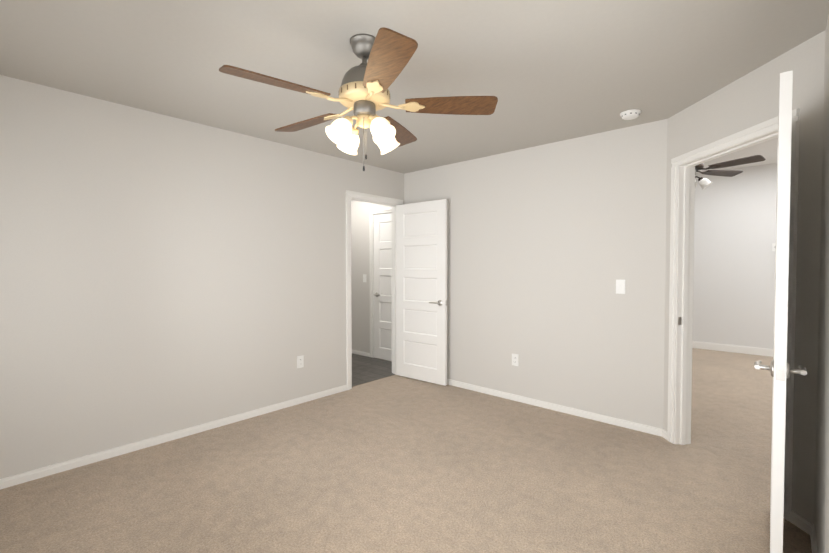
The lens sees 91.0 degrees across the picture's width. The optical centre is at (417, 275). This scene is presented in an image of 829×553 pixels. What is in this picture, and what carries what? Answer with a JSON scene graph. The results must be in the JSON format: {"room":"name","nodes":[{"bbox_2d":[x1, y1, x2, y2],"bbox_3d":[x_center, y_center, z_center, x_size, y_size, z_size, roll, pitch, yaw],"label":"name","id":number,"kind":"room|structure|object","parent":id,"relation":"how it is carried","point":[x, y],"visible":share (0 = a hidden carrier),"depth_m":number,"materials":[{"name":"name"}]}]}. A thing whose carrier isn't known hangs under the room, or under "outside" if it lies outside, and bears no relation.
{"room":"empty bedroom","nodes":[
{"label":"empty bedroom","id":0,"kind":"room"},
{"bbox_2d":[0,75,403,478],"bbox_3d":[-1.528,0.018,3.523,0.110,2.440,4.830,1,2,42],"label":"wall","id":1,"kind":"structure","parent":0,"point":[160,274],"depth_m":2.98,"materials":[{"name":"paint"}]},
{"bbox_2d":[0,385,346,488],"bbox_3d":[-1.883,1.220,3.061,0.014,0.058,3.408,1,2,42],"label":"baseboard","id":2,"kind":"structure","parent":1,"relation":"attached to","point":[17,479],"depth_m":2.97,"materials":[{"name":"white wood"}]},
{"bbox_2d":[297,355,303,367],"bbox_3d":[-1.120,0.830,3.908,0.009,0.115,0.070,1,2,42],"label":"electrical outlet","id":3,"kind":"object","parent":1,"relation":"attached to","point":[300,361],"visible":1,"depth_m":3.90,"materials":[{"name":"white plastic"}]},
{"bbox_2d":[346,190,402,389],"bbox_3d":[-0.508,0.155,4.667,0.144,2.115,0.854,1,2,42],"label":"door frame","id":4,"kind":"structure","parent":1,"relation":"attached to","point":[368,198],"depth_m":4.37,"materials":[{"name":"white wood"}]},
{"bbox_2d":[396,199,446,385],"bbox_3d":[0.037,0.185,4.662,0.730,2.030,0.156,1,2,39],"label":"door","id":5,"kind":"structure","parent":1,"relation":"in","point":[421,290],"depth_m":4.63,"materials":[{"name":"painted wood"},{"name":"satin nickel"}]},
{"bbox_2d":[351,200,391,352],"bbox_3d":[-0.741,-0.038,5.985,2.000,2.440,0.110,1,2,42],"label":"wall","id":6,"kind":"structure","parent":0,"point":[360,267],"depth_m":5.99,"materials":[{"name":"paint"}]},
{"bbox_2d":[352,350,369,356],"bbox_3d":[-0.741,1.155,5.929,1.890,0.058,0.014,1,2,42],"label":"baseboard","id":7,"kind":"structure","parent":6,"relation":"attached to","point":[360,353],"depth_m":6.00,"materials":[{"name":"white wood"}]},
{"bbox_2d":[369,207,391,357],"bbox_3d":[-0.320,0.133,5.612,0.844,2.115,0.144,1,2,42],"label":"door frame","id":8,"kind":"structure","parent":6,"relation":"attached to","point":[371,218],"depth_m":5.81,"materials":[{"name":"white wood"}]},
{"bbox_2d":[374,213,391,360],"bbox_3d":[-0.343,0.164,5.583,0.720,2.030,0.156,1,2,42],"label":"hall door","id":9,"kind":"structure","parent":6,"relation":"in","point":[382,286],"depth_m":5.69,"materials":[{"name":"painted wood"},{"name":"satin nickel"}]},
{"bbox_2d":[352,353,394,386],"bbox_3d":[-1.316,1.196,5.239,1.955,0.006,1.810,1,2,42],"label":"floor","id":10,"kind":"structure","parent":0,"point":[365,369],"depth_m":5.17,"materials":[{"name":"grey tile"}]},
{"bbox_2d":[0,348,811,552],"bbox_3d":[1.572,1.301,3.419,8.910,0.120,8.765,1,2,42],"label":"floor carpet","id":11,"kind":"object","parent":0,"point":[396,464],"visible":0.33,"depth_m":2.46,"materials":[{"name":"beige carpet"}]},
{"bbox_2d":[0,0,828,173],"bbox_3d":[-0.902,-1.368,2.931,5.790,0.360,4.830,1,2,42],"label":"ceiling","id":12,"kind":"structure","parent":0,"point":[547,71],"depth_m":2.19,"materials":[{"name":"paint"}]},
{"bbox_2d":[219,27,497,170],"bbox_3d":[-0.299,-0.838,2.053,1.258,0.660,1.278,1,2,42],"label":"ceiling fan","id":13,"kind":"object","parent":12,"relation":"hanging from","point":[364,91],"visible":1,"depth_m":1.97,"materials":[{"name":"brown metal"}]},
{"bbox_2d":[620,109,640,119],"bbox_3d":[1.560,-1.170,2.981,0.136,0.038,0.136,1,2,42],"label":"smoke detector","id":14,"kind":"object","parent":12,"relation":"attached to","point":[630,114],"visible":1,"depth_m":2.94,"materials":[{"name":"white plastic"}]},
{"bbox_2d":[404,119,667,428],"bbox_3d":[0.885,0.005,4.115,2.918,2.440,0.110,1,2,42],"label":"wall","id":15,"kind":"structure","parent":0,"point":[549,245],"depth_m":3.66,"materials":[{"name":"paint"}]},
{"bbox_2d":[512,354,518,365],"bbox_3d":[0.958,0.828,3.989,0.070,0.115,0.009,1,2,42],"label":"electrical outlet","id":16,"kind":"object","parent":15,"relation":"attached to","point":[515,358],"visible":1,"depth_m":3.98,"materials":[{"name":"white plastic"}]},
{"bbox_2d":[447,379,662,436],"bbox_3d":[0.871,1.197,4.071,2.772,0.058,0.014,1,2,42],"label":"baseboard","id":17,"kind":"structure","parent":15,"relation":"attached to","point":[600,417],"depth_m":3.66,"materials":[{"name":"white wood"}]},
{"bbox_2d":[616,280,624,293],"bbox_3d":[1.664,0.093,3.336,0.070,0.115,0.016,1,2,42],"label":"light switch","id":18,"kind":"object","parent":15,"relation":"attached to","point":[620,286],"visible":1,"depth_m":3.34,"materials":[{"name":"white plastic"}]},
{"bbox_2d":[692,163,776,348],"bbox_3d":[5.542,-0.210,5.640,5.820,2.800,0.110,1,2,42],"label":"wall","id":19,"kind":"structure","parent":0,"point":[734,259],"depth_m":6.19,"materials":[{"name":"paint"}]},
{"bbox_2d":[692,341,772,356],"bbox_3d":[5.501,1.136,5.625,5.600,0.110,0.014,1,2,42],"label":"baseboard","id":20,"kind":"structure","parent":19,"relation":"attached to","point":[735,348],"depth_m":6.22,"materials":[{"name":"white wood"}]},
{"bbox_2d":[696,137,777,172],"bbox_3d":[3.141,-1.608,2.923,5.820,0.120,7.312,1,2,42],"label":"ceiling","id":21,"kind":"structure","parent":0,"point":[767,150],"depth_m":5.46,"materials":[{"name":"paint"}]},
{"bbox_2d":[695,155,765,189],"bbox_3d":[3.071,-1.214,4.595,1.314,0.745,1.252,1,2,42],"label":"ceiling fan","id":22,"kind":"object","parent":21,"relation":"hanging from","point":[704,183],"visible":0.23,"depth_m":4.51,"materials":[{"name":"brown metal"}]},
{"bbox_2d":[663,31,824,523],"bbox_3d":[1.978,0.042,2.517,0.110,2.440,1.307,0,1,-2],"label":"wall","id":23,"kind":"structure","parent":0,"point":[749,100],"depth_m":2.06,"materials":[{"name":"paint"}]},
{"bbox_2d":[667,109,799,520],"bbox_3d":[1.977,0.203,2.572,0.144,2.115,0.972,0,1,-2],"label":"door frame","id":24,"kind":"structure","parent":23,"relation":"attached to","point":[681,292],"depth_m":2.97,"materials":[{"name":"white wood"}]},
{"bbox_2d":[662,429,812,534],"bbox_3d":[1.915,1.232,2.574,0.014,0.058,1.171,0,1,-2],"label":"baseboard","id":25,"kind":"structure","parent":23,"relation":"attached to","point":[799,521],"depth_m":2.06,"materials":[{"name":"white wood"}]},
{"bbox_2d":[754,70,806,552],"bbox_3d":[1.649,0.250,1.854,0.156,2.030,0.848,1,2,41],"label":"angled door","id":26,"kind":"structure","parent":23,"relation":"in","point":[779,369],"depth_m":1.54,"materials":[{"name":"white painted wood"},{"name":"satin nickel"}]},
{"bbox_2d":[814,14,828,552],"bbox_3d":[0.792,0.086,0.598,0.110,2.440,3.563,1,2,42],"label":"wall","id":27,"kind":"structure","parent":0,"point":[821,519],"depth_m":1.75,"materials":[{"name":"paint"}]},
{"bbox_2d":[810,524,817,552],"bbox_3d":[0.783,1.274,0.708,0.014,0.058,3.453,1,2,42],"label":"baseboard","id":28,"kind":"structure","parent":27,"relation":"attached to","point":[813,540],"depth_m":1.90,"materials":[{"name":"white wood"}]}
]}

